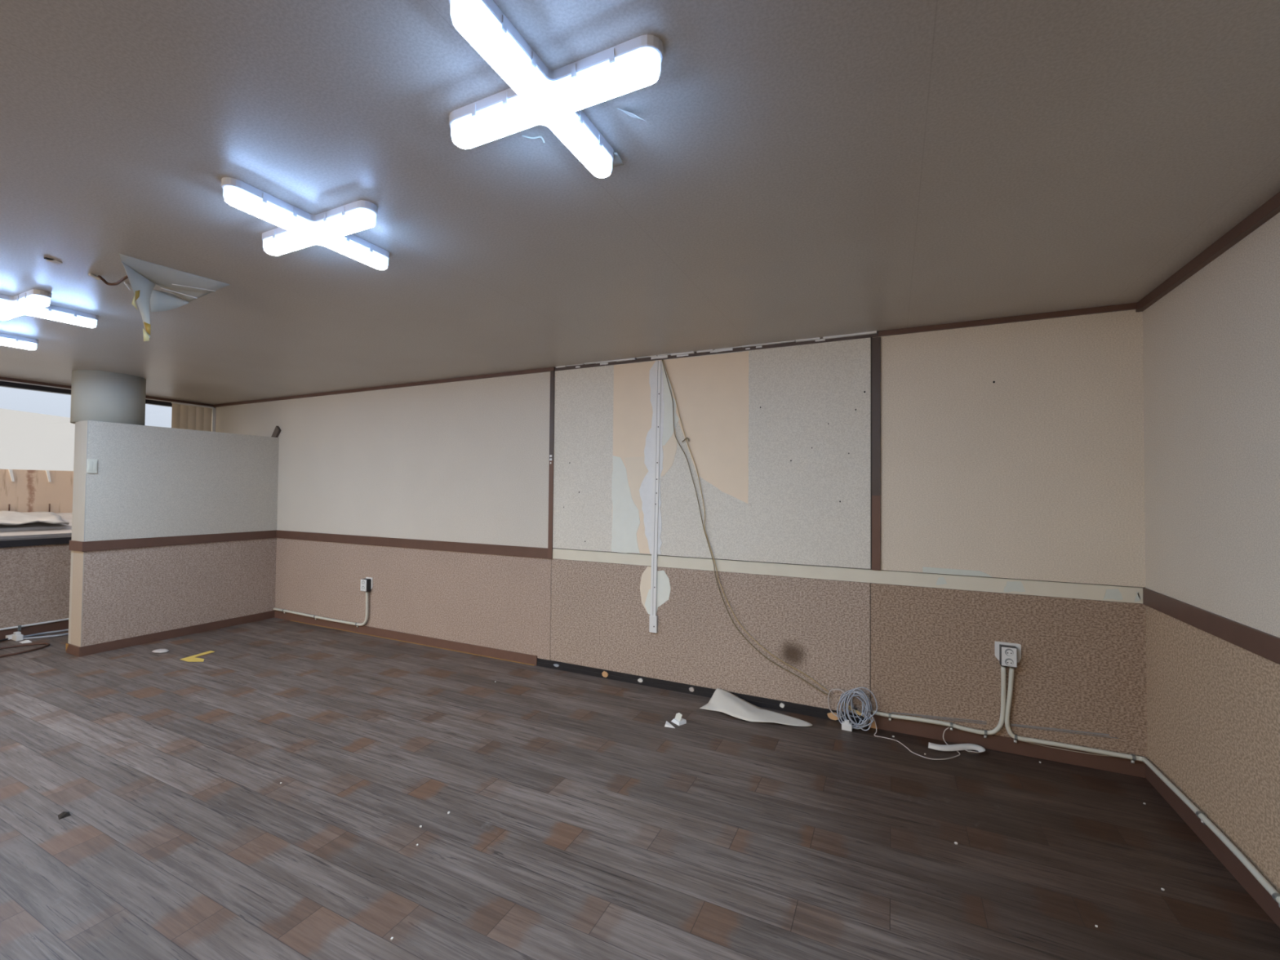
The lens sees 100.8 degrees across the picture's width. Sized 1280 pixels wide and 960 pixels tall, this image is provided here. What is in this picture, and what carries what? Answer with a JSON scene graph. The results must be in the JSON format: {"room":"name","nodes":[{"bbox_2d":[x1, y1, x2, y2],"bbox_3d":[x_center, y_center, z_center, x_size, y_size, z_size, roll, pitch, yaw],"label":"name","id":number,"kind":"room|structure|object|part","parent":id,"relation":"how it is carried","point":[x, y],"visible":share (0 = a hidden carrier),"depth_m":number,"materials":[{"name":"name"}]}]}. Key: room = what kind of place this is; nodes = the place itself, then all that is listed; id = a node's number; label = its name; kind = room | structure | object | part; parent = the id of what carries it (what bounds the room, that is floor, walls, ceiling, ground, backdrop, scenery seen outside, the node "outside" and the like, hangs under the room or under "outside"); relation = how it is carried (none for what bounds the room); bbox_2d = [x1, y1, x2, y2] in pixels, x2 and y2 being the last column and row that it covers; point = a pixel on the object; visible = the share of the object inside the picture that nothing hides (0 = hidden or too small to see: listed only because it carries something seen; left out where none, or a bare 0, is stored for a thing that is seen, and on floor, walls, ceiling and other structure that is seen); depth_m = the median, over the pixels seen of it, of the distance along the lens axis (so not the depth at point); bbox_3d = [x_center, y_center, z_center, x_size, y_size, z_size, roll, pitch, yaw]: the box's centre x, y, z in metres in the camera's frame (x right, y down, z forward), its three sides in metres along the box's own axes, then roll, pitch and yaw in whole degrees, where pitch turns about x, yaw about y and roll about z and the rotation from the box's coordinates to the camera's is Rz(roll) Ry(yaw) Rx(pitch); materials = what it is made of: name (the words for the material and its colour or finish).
{"room":"empty commercial room","nodes":[
{"label":"empty commercial room","id":0,"kind":"room"},
{"bbox_2d":[0,406,214,628],"bbox_3d":[-6.553,0.226,3.589,0.200,2.400,6.600,0,-1,25],"label":"wall","id":1,"kind":"structure","parent":0,"point":[35,580],"depth_m":5.03,"materials":[{"name":"beige paint"}]},
{"bbox_2d":[0,620,68,639],"bbox_3d":[-6.511,1.381,3.429,0.012,0.085,6.400,0,-1,25],"label":"baseboard","id":2,"kind":"structure","parent":1,"relation":"attached to","point":[59,625],"depth_m":5.05,"materials":[{"name":"brown wood"}]},
{"bbox_2d":[0,617,68,631],"bbox_3d":[-5.871,1.373,4.731,0.024,0.048,3.300,0,-1,25],"label":"cable conduit","id":3,"kind":"object","parent":1,"relation":"attached to","point":[19,627],"visible":0.38,"depth_m":4.99,"materials":[{"name":"white plastic"}]},
{"bbox_2d":[0,381,71,547],"bbox_3d":[-6.533,-0.178,3.590,0.235,1.528,6.200,0,-1,25],"label":"window","id":4,"kind":"structure","parent":1,"relation":"in","point":[17,542],"depth_m":5.04,"materials":[{"name":"clear glass"}]},
{"bbox_3d":[-6.725,-0.190,3.117,0.075,1.528,5.180,0,-1,25],"label":"frame","id":5,"kind":"part","parent":4,"relation":"part of","materials":[{"name":"metal"}]},
{"bbox_3d":[-6.540,0.552,3.575,0.235,0.063,6.200,0,-1,25],"label":"sill","id":6,"kind":"part","parent":4,"relation":"part of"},
{"bbox_2d":[0,379,213,407],"bbox_3d":[-6.450,-0.943,3.559,0.012,0.010,6.180,0,-1,25],"label":"trim","id":7,"kind":"structure","parent":1,"relation":"attached to","point":[0,380],"depth_m":5.14,"materials":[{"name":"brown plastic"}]},
{"bbox_2d":[0,376,213,406],"bbox_3d":[-6.489,-0.964,3.468,0.020,0.026,6.380,0,-1,25],"label":"trim","id":8,"kind":"structure","parent":1,"relation":"attached to","point":[1,378],"depth_m":5.20,"materials":[{"name":"brown wood"}]},
{"bbox_2d":[145,399,172,407],"bbox_3d":[-5.377,-0.118,5.946,0.075,1.528,0.890,0,-1,25],"label":"window","id":9,"kind":"structure","parent":1,"relation":"in","point":[147,401],"depth_m":5.89,"materials":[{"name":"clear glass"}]},
{"bbox_2d":[171,402,213,431],"bbox_3d":[-5.188,-0.154,6.123,0.035,1.432,0.400,0,-1,25],"label":"vertical blind","id":10,"kind":"object","parent":1,"relation":"attached to","point":[185,416],"visible":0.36,"depth_m":6.12,"materials":[{"name":"beige fabric"}]},
{"bbox_3d":[-5.181,-0.864,6.138,0.035,0.012,0.400,0,-1,25],"label":"head rail","id":11,"kind":"part","parent":10,"relation":"part of","materials":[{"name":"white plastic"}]},
{"bbox_2d":[70,369,146,425],"bbox_3d":[-4.748,-0.712,4.737,0.470,0.443,0.470,0,-1,25],"label":"column","id":12,"kind":"structure","parent":0,"point":[95,395],"depth_m":4.56,"materials":[{"name":"paint"}]},
{"bbox_2d":[67,420,279,647],"bbox_3d":[-4.405,0.498,5.146,0.235,1.961,1.531,0,-1,25],"label":"wall partition","id":13,"kind":"structure","parent":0,"point":[149,482],"depth_m":4.90,"materials":[{"name":"white paint"}]},
{"bbox_3d":[-4.718,1.028,4.436,0.190,0.866,0.006,0,-1,25],"label":"panel","id":14,"kind":"part","parent":13,"relation":"part of","materials":[{"name":"beige paper"}]},
{"bbox_3d":[-4.729,0.048,4.466,0.235,1.095,0.006,0,-1,25],"label":"panel","id":15,"kind":"part","parent":13,"relation":"part of","materials":[{"name":"white paint"}]},
{"bbox_2d":[86,458,97,473],"bbox_3d":[-4.601,-0.118,4.445,0.014,0.120,0.062,0,-1,25],"label":"light switch","id":16,"kind":"object","parent":13,"relation":"attached to","point":[91,468],"visible":1,"depth_m":4.44,"materials":[{"name":"beige plastic"}]},
{"bbox_2d":[65,610,274,656],"bbox_3d":[-4.414,1.439,5.120,0.251,0.078,1.542,0,-1,25],"label":"baseboard","id":17,"kind":"structure","parent":13,"relation":"attached to","point":[71,649],"depth_m":4.87,"materials":[{"name":"brown wood"}]},
{"bbox_2d":[68,529,276,551],"bbox_3d":[-4.405,0.571,5.137,0.253,0.083,1.543,0,-1,25],"label":"trim","id":18,"kind":"structure","parent":13,"relation":"attached to","point":[82,546],"depth_m":4.89,"materials":[{"name":"brown wood"}]},
{"bbox_3d":[-4.305,1.046,5.088,0.006,0.866,1.525,0,-1,25],"label":"panel","id":19,"kind":"part","parent":13,"relation":"part of","materials":[{"name":"brown paper"}]},
{"bbox_3d":[-4.296,0.066,5.108,0.006,1.095,1.525,0,-1,25],"label":"panel","id":20,"kind":"part","parent":13,"relation":"part of","materials":[{"name":"paint"}]},
{"bbox_2d":[0,0,1279,404],"bbox_3d":[-2.650,-1.028,1.650,8.916,0.100,6.800,0,-1,25],"label":"ceiling","id":21,"kind":"structure","parent":0,"point":[799,169],"depth_m":1.64,"materials":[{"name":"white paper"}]},
{"bbox_2d":[0,333,38,350],"bbox_3d":[-4.241,-0.924,3.337,0.453,0.068,0.453,1,-1,-20],"label":"ceiling light","id":22,"kind":"object","parent":21,"relation":"attached to","point":[6,340],"visible":1,"depth_m":3.51,"materials":[{"name":"white plastic"}]},
{"bbox_2d":[0,288,98,328],"bbox_3d":[-3.298,-0.925,2.816,0.453,0.068,0.453,1,-1,-20],"label":"ceiling light","id":23,"kind":"object","parent":21,"relation":"attached to","point":[36,303],"visible":1,"depth_m":2.84,"materials":[{"name":"white plastic"}]},
{"bbox_2d":[46,259,62,263],"bbox_3d":[-2.575,-0.961,2.330,0.049,0.003,0.031,0,-1,7],"label":"scar","id":24,"kind":"object","parent":21,"relation":"attached to","point":[55,261],"visible":1,"depth_m":2.33,"materials":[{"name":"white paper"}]},
{"bbox_2d":[88,273,132,289],"bbox_3d":[-2.452,-0.944,2.497,0.231,0.038,0.168,0,-1,25],"label":"wire","id":25,"kind":"object","parent":21,"relation":"hanging from","point":[98,277],"visible":0.94,"depth_m":2.49,"materials":[{"name":"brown plastic"}]},
{"bbox_2d":[118,253,230,341],"bbox_3d":[-2.171,-0.790,2.449,0.169,0.331,0.397,0,-1,33],"label":"paper","id":26,"kind":"object","parent":21,"relation":"hanging from","point":[140,273],"visible":1,"depth_m":2.42,"materials":[{"name":"white paper"}]},
{"bbox_2d":[221,177,390,270],"bbox_3d":[-1.199,-0.923,1.963,0.453,0.068,0.453,1,-1,-20],"label":"ceiling light","id":27,"kind":"object","parent":21,"relation":"attached to","point":[298,228],"visible":1,"depth_m":1.88,"materials":[{"name":"white plastic"}]},
{"bbox_2d":[521,134,545,143],"bbox_3d":[-0.296,-0.951,1.473,0.064,0.018,0.013,1,-1,-11],"label":"paper","id":28,"kind":"object","parent":21,"relation":"attached to","point":[522,135],"visible":1,"depth_m":1.47,"materials":[{"name":"white paper"}]},
{"bbox_2d":[448,0,663,177],"bbox_3d":[-0.228,-0.928,1.294,0.453,0.068,0.453,1,-1,-20],"label":"ceiling light","id":29,"kind":"object","parent":21,"relation":"attached to","point":[538,94],"visible":1,"depth_m":1.22,"materials":[{"name":"white plastic"}]},
{"bbox_2d":[612,152,623,167],"bbox_3d":[-0.078,-0.948,1.567,0.058,0.011,0.075,0,-1,25],"label":"tab","id":30,"kind":"object","parent":21,"relation":"attached to","point":[617,162],"visible":0.51,"depth_m":1.57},
{"bbox_2d":[617,107,649,124],"bbox_3d":[-0.016,-0.945,1.381,0.091,0.023,0.025,1,-1,-10],"label":"tab","id":31,"kind":"object","parent":21,"relation":"attached to","point":[629,113],"visible":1,"depth_m":1.38,"materials":[{"name":"white plastic"}]},
{"bbox_2d":[0,617,1279,959],"bbox_3d":[-2.674,1.472,1.598,8.916,0.100,6.800,0,-1,25],"label":"floor","id":32,"kind":"structure","parent":0,"point":[580,824],"depth_m":2.23,"materials":[{"name":"brown laminate"}]},
{"bbox_2d":[5,631,23,640],"bbox_3d":[-5.710,1.424,4.831,0.160,0.072,0.070,0,-1,25],"label":"connector","id":33,"kind":"object","parent":32,"relation":"on","point":[17,636],"visible":1,"depth_m":4.82,"materials":[{"name":"plastic"}]},
{"bbox_2d":[0,642,49,657],"bbox_3d":[-5.381,1.443,4.339,0.387,0.017,0.769,0,-1,16],"label":"cable","id":34,"kind":"object","parent":32,"relation":"on","point":[37,643],"visible":1,"depth_m":4.57,"materials":[{"name":"plastic"}]},
{"bbox_2d":[19,640,31,643],"bbox_3d":[-5.530,1.450,4.766,0.100,0.020,0.060,0,-1,25],"label":"chip","id":35,"kind":"object","parent":32,"relation":"on","point":[24,641],"visible":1,"depth_m":4.75,"materials":[{"name":"plastic"}]},
{"bbox_2d":[0,628,68,641],"bbox_3d":[-5.562,1.450,4.969,0.250,0.029,1.801,0,-1,25],"label":"cable","id":36,"kind":"object","parent":32,"relation":"on","point":[62,630],"visible":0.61,"depth_m":4.94,"materials":[{"name":"grey plastic"}]},
{"bbox_2d":[57,811,71,819],"bbox_3d":[-2.466,1.429,2.267,0.046,0.018,0.035,0,-2,38],"label":"pebble","id":37,"kind":"object","parent":32,"relation":"on","point":[64,814],"visible":1,"depth_m":2.26,"materials":[{"name":"grey stone"}]},
{"bbox_2d":[152,648,168,653],"bbox_3d":[-4.101,1.457,4.527,0.154,0.013,0.090,0,-1,25],"label":"wrapper","id":38,"kind":"object","parent":32,"relation":"on","point":[158,651],"visible":1,"depth_m":4.51,"materials":[{"name":"white plastic"}]},
{"bbox_2d":[180,650,214,662],"bbox_3d":[-3.629,1.470,4.397,0.280,0.002,0.240,0,-1,25],"label":"tape","id":39,"kind":"object","parent":32,"relation":"on","point":[190,659],"visible":1,"depth_m":4.35,"materials":[{"name":"yellow plastic"}]},
{"bbox_2d":[664,720,675,728],"bbox_3d":[0.183,1.475,3.192,0.080,0.014,0.055,0,-1,25],"label":"chip","id":40,"kind":"object","parent":32,"relation":"on","point":[667,724],"visible":1,"depth_m":3.18,"materials":[{"name":"white plastic"}]},
{"bbox_2d":[671,712,686,725],"bbox_3d":[0.244,1.460,3.247,0.079,0.048,0.078,1,-1,-37],"label":"cap","id":41,"kind":"object","parent":32,"relation":"on","point":[677,720],"visible":1,"depth_m":3.24,"materials":[{"name":"white plastic"}]},
{"bbox_2d":[699,688,812,726],"bbox_3d":[0.727,1.450,3.340,0.671,0.074,0.235,0,-1,36],"label":"wallpaper","id":42,"kind":"object","parent":32,"relation":"on","point":[722,700],"visible":1,"depth_m":3.36},
{"bbox_2d":[827,687,877,731],"bbox_3d":[1.273,1.367,3.182,0.285,0.252,0.101,0,-1,25],"label":"cable bundle","id":43,"kind":"object","parent":32,"relation":"on","point":[846,725],"visible":1,"depth_m":3.17,"materials":[{"name":"grey plastic"}]},
{"bbox_2d":[866,710,960,759],"bbox_3d":[1.519,1.432,2.967,0.479,0.118,0.250,0,-1,25],"label":"wire","id":44,"kind":"object","parent":32,"relation":"on","point":[866,710],"visible":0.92,"depth_m":2.96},
{"bbox_2d":[928,742,985,753],"bbox_3d":[1.737,1.473,2.897,0.288,0.020,0.096,0,-1,3],"label":"paper strip","id":45,"kind":"object","parent":32,"relation":"on","point":[958,747],"visible":1,"depth_m":2.92,"materials":[{"name":"white paper"}]},
{"bbox_2d":[214,309,1147,759],"bbox_3d":[-1.245,0.298,4.597,8.516,2.400,0.212,0,-1,25],"label":"wall","id":46,"kind":"structure","parent":0,"point":[1015,451],"depth_m":3.46,"materials":[{"name":"paint"}]},
{"bbox_2d":[211,408,215,431],"bbox_3d":[-5.119,-0.136,6.330,0.030,1.455,0.033,0,-1,25],"label":"trim","id":47,"kind":"structure","parent":46,"relation":"attached to","point":[213,420],"depth_m":6.33,"materials":[{"name":"white plastic"}]},
{"bbox_2d":[271,426,280,437],"bbox_3d":[-3.995,-0.529,5.810,0.145,0.128,0.025,0,-1,25],"label":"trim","id":48,"kind":"structure","parent":46,"relation":"on","point":[277,431],"depth_m":5.79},
{"bbox_2d":[272,591,368,627],"bbox_3d":[-3.293,1.254,5.418,1.490,0.368,0.030,0,-1,25],"label":"cable conduit","id":49,"kind":"object","parent":46,"relation":"attached to","point":[283,611],"visible":1,"depth_m":5.28,"materials":[{"name":"beige plastic"}]},
{"bbox_2d":[360,577,373,591],"bbox_3d":[-2.639,1.008,5.105,0.100,0.130,0.062,0,-1,25],"label":"wall outlet","id":50,"kind":"object","parent":46,"relation":"attached to","point":[366,584],"visible":1,"depth_m":5.09,"materials":[{"name":"white plastic"}]},
{"bbox_3d":[-2.656,1.012,5.085,0.079,0.110,0.008,0,-1,25],"label":"plate","id":51,"kind":"part","parent":50,"relation":"part of","materials":[{"name":"white plastic"}]},
{"bbox_3d":[-2.623,1.001,5.127,0.090,0.115,0.008,0,-1,25],"label":"plate","id":52,"kind":"part","parent":50,"relation":"part of","materials":[{"name":"black plastic"}]},
{"bbox_3d":[-2.913,-0.137,5.306,4.894,1.534,0.012,0,-1,25],"label":"panel","id":53,"kind":"part","parent":46,"relation":"part of","materials":[{"name":"paint"}]},
{"bbox_2d":[213,367,554,407],"bbox_3d":[-2.894,-0.890,5.298,4.896,0.028,0.020,0,-1,25],"label":"trim","id":54,"kind":"structure","parent":46,"relation":"attached to","point":[548,369],"depth_m":4.98,"materials":[{"name":"brown wood"}]},
{"bbox_2d":[274,610,537,666],"bbox_3d":[-2.400,1.457,5.009,3.481,0.078,0.010,0,-1,25],"label":"baseboard","id":55,"kind":"structure","parent":46,"relation":"attached to","point":[474,649],"depth_m":4.81,"materials":[{"name":"brown wood"}]},
{"bbox_2d":[275,529,547,558],"bbox_3d":[-2.340,0.588,5.001,3.593,0.083,0.012,0,-1,25],"label":"trim","id":56,"kind":"structure","parent":46,"relation":"attached to","point":[508,550],"depth_m":4.82,"materials":[{"name":"brown wood"}]},
{"bbox_2d":[290,620,534,665],"bbox_3d":[-2.283,1.492,4.943,3.169,0.006,0.006,0,-1,25],"label":"trim","id":57,"kind":"structure","parent":46,"relation":"attached to","point":[291,620],"depth_m":4.80,"materials":[{"name":"brown wood"}]},
{"bbox_3d":[-2.923,1.063,5.280,4.899,0.866,0.012,0,-1,25],"label":"panel","id":58,"kind":"part","parent":46,"relation":"part of","materials":[{"name":"brown paper"}]},
{"bbox_2d":[547,370,555,559],"bbox_3d":[-0.710,-0.123,4.239,0.038,1.504,0.018,0,-1,25],"label":"trim","id":59,"kind":"structure","parent":46,"relation":"attached to","point":[552,373],"depth_m":4.23,"materials":[{"name":"brown plastic"}]},
{"bbox_2d":[648,360,661,632],"bbox_3d":[0.113,0.116,3.838,0.072,1.967,0.023,0,-1,25],"label":"cable conduit","id":60,"kind":"object","parent":46,"relation":"attached to","point":[653,618],"visible":1,"depth_m":3.83,"materials":[{"name":"white plastic"}]},
{"bbox_2d":[537,657,877,728],"bbox_3d":[0.303,1.457,3.726,2.503,0.075,0.024,0,-1,25],"label":"trim","id":61,"kind":"structure","parent":46,"relation":"attached to","point":[803,709],"depth_m":3.70,"materials":[{"name":"black plastic"}]},
{"bbox_3d":[0.346,1.031,3.723,2.335,0.804,0.012,0,-1,25],"label":"panel","id":62,"kind":"part","parent":46,"relation":"part of","materials":[{"name":"brown paper"}]},
{"bbox_3d":[0.362,-0.166,3.744,2.331,1.417,0.016,0,-1,25],"label":"panel","id":63,"kind":"part","parent":46,"relation":"part of","materials":[{"name":"white paint"}]},
{"bbox_2d":[554,330,878,371],"bbox_3d":[0.385,-0.890,3.733,2.370,0.030,0.044,0,-1,25],"label":"trim","id":64,"kind":"structure","parent":46,"relation":"attached to","point":[868,334],"depth_m":3.63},
{"bbox_2d":[662,360,831,696],"bbox_3d":[0.672,0.237,3.561,1.166,2.220,0.015,0,-1,25],"label":"wires","id":65,"kind":"object","parent":46,"relation":"hanging from","point":[706,536],"visible":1,"depth_m":3.64,"materials":[{"name":"grey plastic"}]},
{"bbox_2d":[552,548,1142,604],"bbox_3d":[0.923,0.568,3.457,3.615,0.117,0.016,0,-1,25],"label":"trim","id":66,"kind":"structure","parent":46,"relation":"attached to","point":[1047,588],"depth_m":3.16,"materials":[{"name":"beige wood"}]},
{"bbox_2d":[871,337,880,570],"bbox_3d":[1.437,-0.162,3.219,0.048,1.416,0.014,0,-1,25],"label":"trim","id":67,"kind":"structure","parent":46,"relation":"attached to","point":[876,341],"depth_m":3.21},
{"bbox_2d":[872,666,1005,737],"bbox_3d":[1.701,1.228,3.038,0.668,0.409,0.029,0,-1,25],"label":"cable conduit","id":68,"kind":"object","parent":46,"relation":"attached to","point":[999,726],"visible":1,"depth_m":2.95,"materials":[{"name":"beige plastic"}]},
{"bbox_2d":[891,711,1118,738],"bbox_3d":[1.973,1.349,2.930,1.048,0.082,0.004,0,-1,25],"label":"strips","id":69,"kind":"object","parent":46,"relation":"attached to","point":[922,716],"visible":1,"depth_m":2.87,"materials":[{"name":"grey plastic"}]},
{"bbox_2d":[878,302,1137,336],"bbox_3d":[2.001,-0.890,2.965,1.210,0.030,0.020,0,-1,25],"label":"trim","id":70,"kind":"structure","parent":46,"relation":"attached to","point":[1131,306],"depth_m":2.92,"materials":[{"name":"brown wood"}]},
{"bbox_2d":[994,640,1021,667],"bbox_3d":[2.014,0.956,2.889,0.120,0.120,0.062,0,-1,25],"label":"wall outlet","id":71,"kind":"object","parent":46,"relation":"attached to","point":[1008,654],"visible":1,"depth_m":2.88,"materials":[{"name":"white plastic"}]},
{"bbox_3d":[2.000,0.959,2.868,0.068,0.100,0.008,0,-1,25],"label":"plate","id":72,"kind":"part","parent":71,"relation":"part of","materials":[{"name":"white plastic"}]},
{"bbox_2d":[1004,648,1013,656],"bbox_3d":[1.998,0.933,2.864,0.039,0.039,0.001,0,-1,25],"label":"socket","id":73,"kind":"object","parent":71,"relation":"attached to","point":[1008,652],"depth_m":2.86,"materials":[{"name":"white plastic"}]},
{"bbox_2d":[1006,659,1013,665],"bbox_3d":[1.999,0.988,2.862,0.030,0.030,0.001,0,-1,25],"label":"socket","id":74,"kind":"object","parent":71,"relation":"attached to","point":[1009,662],"depth_m":2.86,"materials":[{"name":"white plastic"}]},
{"bbox_2d":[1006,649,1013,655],"bbox_3d":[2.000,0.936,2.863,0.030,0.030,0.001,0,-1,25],"label":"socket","id":75,"kind":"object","parent":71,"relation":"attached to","point":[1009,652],"depth_m":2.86,"materials":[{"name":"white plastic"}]},
{"bbox_2d":[871,713,1145,777],"bbox_3d":[1.963,1.453,2.929,1.270,0.082,0.010,0,-1,25],"label":"baseboard","id":76,"kind":"structure","parent":46,"relation":"attached to","point":[993,742],"depth_m":2.89,"materials":[{"name":"brown wood"}]},
{"bbox_3d":[1.994,-0.181,2.968,1.267,1.449,0.012,0,-1,25],"label":"panel","id":77,"kind":"part","parent":46,"relation":"part of","materials":[{"name":"paint"}]},
{"bbox_3d":[1.979,1.061,2.944,1.274,0.866,0.012,0,-1,25],"label":"panel","id":78,"kind":"part","parent":46,"relation":"part of","materials":[{"name":"brown paper"}]},
{"bbox_2d":[1142,212,1279,893],"bbox_3d":[1.315,0.223,-0.160,0.200,2.400,6.600,0,-1,25],"label":"wall","id":79,"kind":"structure","parent":0,"point":[1211,344],"depth_m":2.09,"materials":[{"name":"paint"}]},
{"bbox_2d":[1004,666,1279,907],"bbox_3d":[1.755,1.199,1.705,0.592,0.407,2.390,0,-1,25],"label":"cable conduit","id":80,"kind":"object","parent":79,"relation":"attached to","point":[1205,820],"visible":1,"depth_m":2.45,"materials":[{"name":"beige plastic"}]},
{"bbox_2d":[1019,740,1117,757],"bbox_3d":[2.267,1.412,2.776,0.490,0.022,0.005,0,-1,25],"label":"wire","id":81,"kind":"object","parent":80,"relation":"hanging from","point":[1020,740],"visible":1,"depth_m":2.78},
{"bbox_2d":[1135,191,1279,312],"bbox_3d":[1.181,-0.957,-0.177,0.028,0.045,6.400,0,-1,25],"label":"trim","id":82,"kind":"structure","parent":79,"relation":"attached to","point":[1271,207],"depth_m":2.05,"materials":[{"name":"brown wood"}]},
{"bbox_2d":[1142,587,1279,664],"bbox_3d":[1.173,0.513,-0.212,0.012,0.083,6.397,0,-1,25],"label":"trim","id":83,"kind":"structure","parent":79,"relation":"attached to","point":[1267,646],"depth_m":2.06,"materials":[{"name":"brown wood"}]},
{"bbox_3d":[1.192,-0.212,-0.201,0.012,1.534,6.400,0,-1,25],"label":"panel","id":84,"kind":"part","parent":79,"relation":"part of","materials":[{"name":"paint"}]},
{"bbox_2d":[1145,759,1279,928],"bbox_3d":[1.166,1.373,-0.230,0.010,0.095,6.398,0,-1,25],"label":"baseboard","id":85,"kind":"structure","parent":79,"relation":"attached to","point":[1229,860],"depth_m":2.05,"materials":[{"name":"brown wood"}]},
{"bbox_3d":[1.180,0.988,-0.226,0.012,0.866,6.400,0,-1,25],"label":"panel","id":86,"kind":"part","parent":79,"relation":"part of","materials":[{"name":"beige paper"}]},
{"label":"outside","id":87,"kind":"structure","parent":0,"visible":0},
{"bbox_2d":[0,408,75,471],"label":"window","id":88,"kind":"structure","parent":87,"point":[29,441],"depth_m":10.15,"materials":[{"name":"white glass"}]},
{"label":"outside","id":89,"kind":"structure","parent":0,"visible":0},
{"bbox_2d":[0,512,72,538],"bbox_3d":[-7.033,0.863,3.636,0.700,1.118,9.500,0,-1,25],"label":"ledge","id":90,"kind":"object","parent":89,"point":[40,529],"depth_m":5.31,"materials":[{"name":"concrete"}]},
{"bbox_2d":[0,510,69,524],"bbox_3d":[-6.642,0.374,4.576,0.472,0.162,2.330,0,-1,25],"label":"tarp","id":91,"kind":"object","parent":90,"relation":"on","point":[6,517],"visible":1,"depth_m":5.40,"materials":[{"name":"white plastic"}]},
{"bbox_2d":[0,469,73,513],"bbox_3d":[-7.363,0.184,3.810,0.115,0.677,9.500,0,-1,25],"label":"wall","id":92,"kind":"structure","parent":90,"relation":"on","point":[25,491],"depth_m":5.65,"materials":[{"name":"beige paint"}]}
]}

